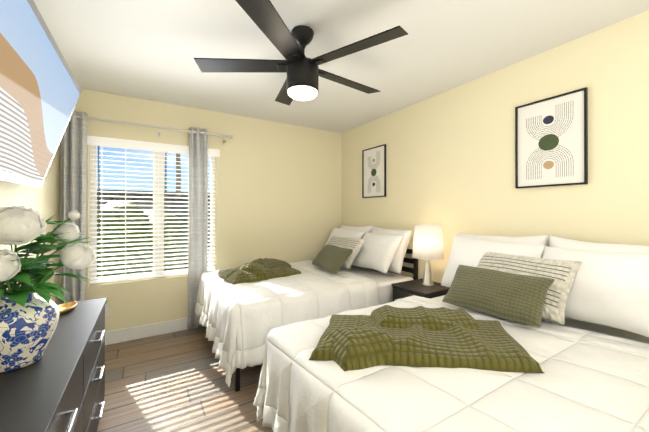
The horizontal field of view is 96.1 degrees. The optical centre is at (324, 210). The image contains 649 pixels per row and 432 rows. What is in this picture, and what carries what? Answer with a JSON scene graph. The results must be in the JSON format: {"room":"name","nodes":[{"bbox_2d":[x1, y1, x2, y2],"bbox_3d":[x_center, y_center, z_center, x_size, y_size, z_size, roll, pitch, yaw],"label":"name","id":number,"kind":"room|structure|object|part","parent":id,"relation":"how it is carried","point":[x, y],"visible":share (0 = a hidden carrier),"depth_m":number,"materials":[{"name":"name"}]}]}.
{"room":"bedroom","nodes":[
{"label":"bedroom","id":0,"kind":"room"},
{"bbox_2d":[0,144,59,303],"bbox_3d":[-1.442,0.074,0.926,0.150,2.440,4.240,0,0,-31],"label":"wall","id":1,"kind":"structure","parent":0,"point":[43,200],"depth_m":2.26,"materials":[{"name":"beige paint"}]},
{"bbox_2d":[0,0,81,187],"bbox_3d":[-1.478,-0.492,1.411,0.291,0.695,1.235,0,0,-31],"label":"tv","id":2,"kind":"object","parent":1,"relation":"attached to","point":[40,91],"visible":1,"depth_m":1.39,"materials":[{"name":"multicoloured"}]},
{"bbox_2d":[97,326,272,431],"bbox_3d":[-0.050,1.327,1.774,3.415,0.060,4.240,0,0,-31],"label":"floor","id":3,"kind":"structure","parent":0,"point":[172,382],"depth_m":2.11,"materials":[{"name":"brown wood"}]},
{"bbox_2d":[0,298,106,431],"bbox_3d":[-1.224,0.940,1.169,0.459,0.710,1.610,0,0,-31],"label":"dresser","id":4,"kind":"object","parent":3,"relation":"on","point":[59,386],"visible":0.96,"depth_m":1.12,"materials":[{"name":"black laminate"}]},
{"bbox_2d":[0,205,98,372],"bbox_3d":[-1.172,0.283,1.116,0.473,0.602,0.516,0,0,-31],"label":"vase","id":5,"kind":"object","parent":4,"relation":"on","point":[29,318],"visible":1,"depth_m":1.08,"materials":[{"name":"blue ceramic"}]},
{"bbox_2d":[58,301,76,314],"bbox_3d":[-1.518,0.573,1.699,0.109,0.029,0.200,0,0,-31],"label":"tray","id":6,"kind":"object","parent":4,"relation":"on","point":[66,307],"visible":0.62,"depth_m":1.73,"materials":[{"name":"gold metal"}]},
{"bbox_2d":[195,225,417,391],"bbox_3d":[-0.196,0.743,3.060,2.010,1.115,1.458,0,0,-31],"label":"bed","id":7,"kind":"object","parent":3,"relation":"on","point":[242,311],"visible":0.96,"depth_m":2.63,"materials":[{"name":"white fabric"}]},
{"bbox_2d":[218,258,301,284],"bbox_3d":[-0.684,0.584,3.084,0.816,0.158,0.740,0,0,-31],"label":"throw","id":8,"kind":"object","parent":7,"relation":"on","point":[260,270],"depth_m":2.84,"materials":[{"name":"green fabric"}]},
{"bbox_2d":[195,260,379,386],"bbox_3d":[-0.435,0.929,2.912,1.448,0.560,1.458,0,0,-31],"label":"comforter","id":9,"kind":"object","parent":7,"relation":"on","point":[238,315],"depth_m":2.36,"materials":[{"name":"white fabric"}]},
{"bbox_2d":[325,227,364,244],"bbox_3d":[0.217,0.438,3.724,0.292,0.439,0.687,0,0,-31],"label":"pillow","id":10,"kind":"object","parent":7,"relation":"on","point":[343,233],"depth_m":3.65,"materials":[{"name":"white fabric"}]},
{"bbox_2d":[340,225,372,234],"bbox_3d":[0.354,0.414,3.825,0.271,0.482,0.705,0,0,-31],"label":"pillow","id":11,"kind":"object","parent":7,"relation":"on","point":[347,230],"depth_m":3.66,"materials":[{"name":"white fabric"}]},
{"bbox_3d":[-0.183,0.826,3.115,1.855,0.249,1.305,0,0,-31],"label":"mattress","id":12,"kind":"part","parent":7,"relation":"part of","materials":[{"name":"white fabric"}]},
{"bbox_2d":[352,233,403,273],"bbox_3d":[0.554,0.444,3.201,0.318,0.410,0.681,0,0,-31],"label":"pillow","id":13,"kind":"object","parent":7,"relation":"on","point":[382,252],"depth_m":3.03,"materials":[{"name":"white fabric"}]},
{"bbox_2d":[371,226,411,273],"bbox_3d":[0.681,0.412,3.269,0.251,0.486,0.697,0,0,-31],"label":"pillow","id":14,"kind":"object","parent":7,"relation":"on","point":[399,239],"depth_m":3.03,"materials":[{"name":"white fabric"}]},
{"bbox_2d":[392,279,449,301],"bbox_3d":[0.919,1.000,2.719,0.441,0.600,0.402,0,0,-31],"label":"nightstand","id":15,"kind":"object","parent":3,"relation":"on","point":[416,287],"visible":0.23,"depth_m":2.65,"materials":[{"name":"black laminate"}]},
{"bbox_2d":[412,224,443,285],"bbox_3d":[0.981,0.415,2.753,0.295,0.568,0.284,0,0,-31],"label":"table lamp","id":16,"kind":"object","parent":15,"relation":"on","point":[428,243],"visible":0.94,"depth_m":2.65,"materials":[{"name":"white metal"}]},
{"bbox_3d":[0.976,0.287,2.751,0.284,0.313,0.284,0,0,-31],"label":"lamp shade","id":17,"kind":"part","parent":16,"relation":"part of","materials":[{"name":"white fabric"}]},
{"bbox_2d":[253,233,648,431],"bbox_3d":[0.772,0.731,1.529,1.909,1.128,1.563,0,0,-31],"label":"bed","id":18,"kind":"object","parent":3,"relation":"on","point":[509,334],"visible":1,"depth_m":1.33,"materials":[{"name":"white fabric"}]},
{"bbox_2d":[309,305,543,372],"bbox_3d":[0.461,0.603,1.472,1.106,0.110,0.948,0,0,-31],"label":"throw","id":19,"kind":"object","parent":18,"relation":"on","point":[384,338],"depth_m":1.32,"materials":[{"name":"green fabric"}]},
{"bbox_2d":[253,295,648,431],"bbox_3d":[0.657,0.928,1.458,1.639,0.566,1.563,0,0,-31],"label":"comforter","id":20,"kind":"object","parent":18,"relation":"on","point":[582,380],"depth_m":1.13,"materials":[{"name":"white fabric"}]},
{"bbox_2d":[441,235,544,286],"bbox_3d":[1.205,0.423,2.162,0.265,0.467,0.709,0,0,-31],"label":"pillow","id":21,"kind":"object","parent":18,"relation":"on","point":[494,253],"depth_m":2.11,"materials":[{"name":"white fabric"}]},
{"bbox_2d":[459,233,548,257],"bbox_3d":[1.315,0.403,2.245,0.240,0.501,0.722,0,0,-31],"label":"pillow","id":22,"kind":"object","parent":18,"relation":"on","point":[530,246],"depth_m":2.07,"materials":[{"name":"white fabric"}]},
{"bbox_3d":[0.815,0.820,1.555,1.780,0.249,1.320,0,0,-31],"label":"mattress","id":23,"kind":"part","parent":18,"relation":"part of","materials":[{"name":"white fabric"}]},
{"bbox_2d":[542,246,648,336],"bbox_3d":[1.548,0.428,1.633,0.285,0.441,0.700,0,0,-31],"label":"pillow","id":24,"kind":"object","parent":18,"relation":"on","point":[604,285],"depth_m":1.57,"materials":[{"name":"white fabric"}]},
{"bbox_2d":[549,236,648,252],"bbox_3d":[1.645,0.403,1.683,0.222,0.502,0.715,0,0,-31],"label":"pillow","id":25,"kind":"object","parent":18,"relation":"on","point":[556,244],"depth_m":1.75,"materials":[{"name":"white fabric"}]},
{"bbox_2d":[59,89,341,331],"bbox_3d":[-1.117,0.082,3.523,3.115,2.440,0.150,0,0,-31],"label":"wall","id":26,"kind":"structure","parent":0,"point":[278,190],"depth_m":3.50,"materials":[{"name":"beige paint"}]},
{"bbox_2d":[105,303,108,315],"bbox_3d":[-2.123,0.960,2.812,0.070,0.114,0.008,0,0,-31],"label":"electrical outlet","id":27,"kind":"object","parent":26,"relation":"attached to","point":[106,309],"visible":0.48,"depth_m":2.82,"materials":[{"name":"white plastic"}]},
{"bbox_2d":[61,110,232,328],"bbox_3d":[-1.715,0.194,2.988,1.503,2.177,0.136,0,0,-31],"label":"curtains","id":28,"kind":"object","parent":26,"relation":"attached to","point":[73,163],"visible":0.73,"depth_m":2.93,"materials":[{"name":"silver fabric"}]},
{"bbox_2d":[90,145,214,284],"bbox_3d":[-1.793,0.011,3.148,1.160,1.420,0.065,0,0,-31],"label":"window","id":29,"kind":"structure","parent":26,"relation":"in","point":[159,158],"depth_m":3.11,"materials":[{"name":"white plastic"}]},
{"bbox_2d":[87,136,219,283],"bbox_3d":[-1.744,-0.002,3.085,1.202,1.402,0.084,0,0,-31],"label":"window blinds","id":30,"kind":"object","parent":29,"relation":"attached to","point":[101,142],"visible":0.88,"depth_m":3.00,"materials":[{"name":"white plastic"}]},
{"bbox_2d":[98,146,99,236],"bbox_3d":[-2.164,-0.195,2.799,0.014,0.890,0.008,0,0,-9],"label":"wand","id":31,"kind":"object","parent":30,"relation":"hanging from","point":[99,189],"visible":0.89,"depth_m":2.80,"materials":[{"name":"grey plastic"}]},
{"bbox_2d":[105,317,202,344],"bbox_3d":[-1.071,1.237,3.448,3.060,0.130,0.017,0,0,-31],"label":"baseboard","id":32,"kind":"structure","parent":26,"relation":"attached to","point":[137,332],"depth_m":2.97,"materials":[{"name":"white wood"}]},
{"bbox_2d":[33,0,648,132],"bbox_3d":[-0.050,-1.194,1.782,3.415,0.100,4.240,0,0,-31],"label":"ceiling","id":33,"kind":"structure","parent":0,"point":[151,50],"depth_m":2.01,"materials":[{"name":"white paint"}]},
{"bbox_2d":[194,0,407,105],"bbox_3d":[-0.122,-0.931,1.896,1.274,0.425,1.295,0,0,-31],"label":"ceiling fan","id":34,"kind":"object","parent":33,"relation":"hanging from","point":[301,70],"visible":1,"depth_m":1.78,"materials":[{"name":"black metal"}]},
{"bbox_2d":[342,10,648,332],"bbox_3d":[1.343,0.079,2.630,0.150,2.440,4.240,0,0,-31],"label":"wall","id":35,"kind":"structure","parent":0,"point":[450,160],"depth_m":2.29,"materials":[{"name":"beige paint"}]},
{"bbox_2d":[362,144,385,197],"bbox_3d":[0.616,-0.477,3.653,0.022,0.625,0.425,0,0,-31],"label":"picture","id":36,"kind":"object","parent":35,"relation":"attached to","point":[373,171],"visible":0.98,"depth_m":3.64,"materials":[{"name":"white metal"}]},
{"bbox_2d":[515,87,587,188],"bbox_3d":[1.587,-0.483,2.066,0.022,0.625,0.425,0,0,-31],"label":"picture","id":37,"kind":"object","parent":35,"relation":"attached to","point":[551,141],"visible":0.98,"depth_m":2.04,"materials":[{"name":"white paper"}]},
{"label":"outside","id":38,"kind":"structure","parent":0,"visible":0},
{"bbox_3d":[-17.537,1.687,28.729,80.000,0.100,60.000,0,0,-31],"label":"ground","id":39,"kind":"structure","parent":38,"visible":0},
{"bbox_2d":[97,201,188,276],"bbox_3d":[-3.917,0.815,6.161,2.478,1.987,2.026,0,0,-31],"label":"bush","id":40,"kind":"object","parent":39,"relation":"on","point":[129,233],"depth_m":5.45,"materials":[{"name":"green plant"}]},
{"bbox_2d":[97,190,209,239],"bbox_3d":[-12.828,0.136,21.035,60.000,2.950,18.050,0,0,-31],"label":"fence","id":41,"kind":"object","parent":39,"relation":"on","point":[139,199],"depth_m":14.05,"materials":[{"name":"grey"}]},
{"bbox_2d":[165,153,166,196],"bbox_3d":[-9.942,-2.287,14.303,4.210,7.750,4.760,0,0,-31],"label":"pole","id":42,"kind":"object","parent":39,"relation":"on","point":[166,174],"depth_m":17.29,"materials":[{"name":"grey"}]},
{"bbox_2d":[176,154,180,196],"bbox_3d":[-10.291,-2.299,20.279,3.724,7.832,3.799,0,0,-31],"label":"palm tree","id":43,"kind":"object","parent":39,"relation":"on","point":[178,175],"depth_m":20.24,"materials":[{"name":"brown plant"}]}
]}

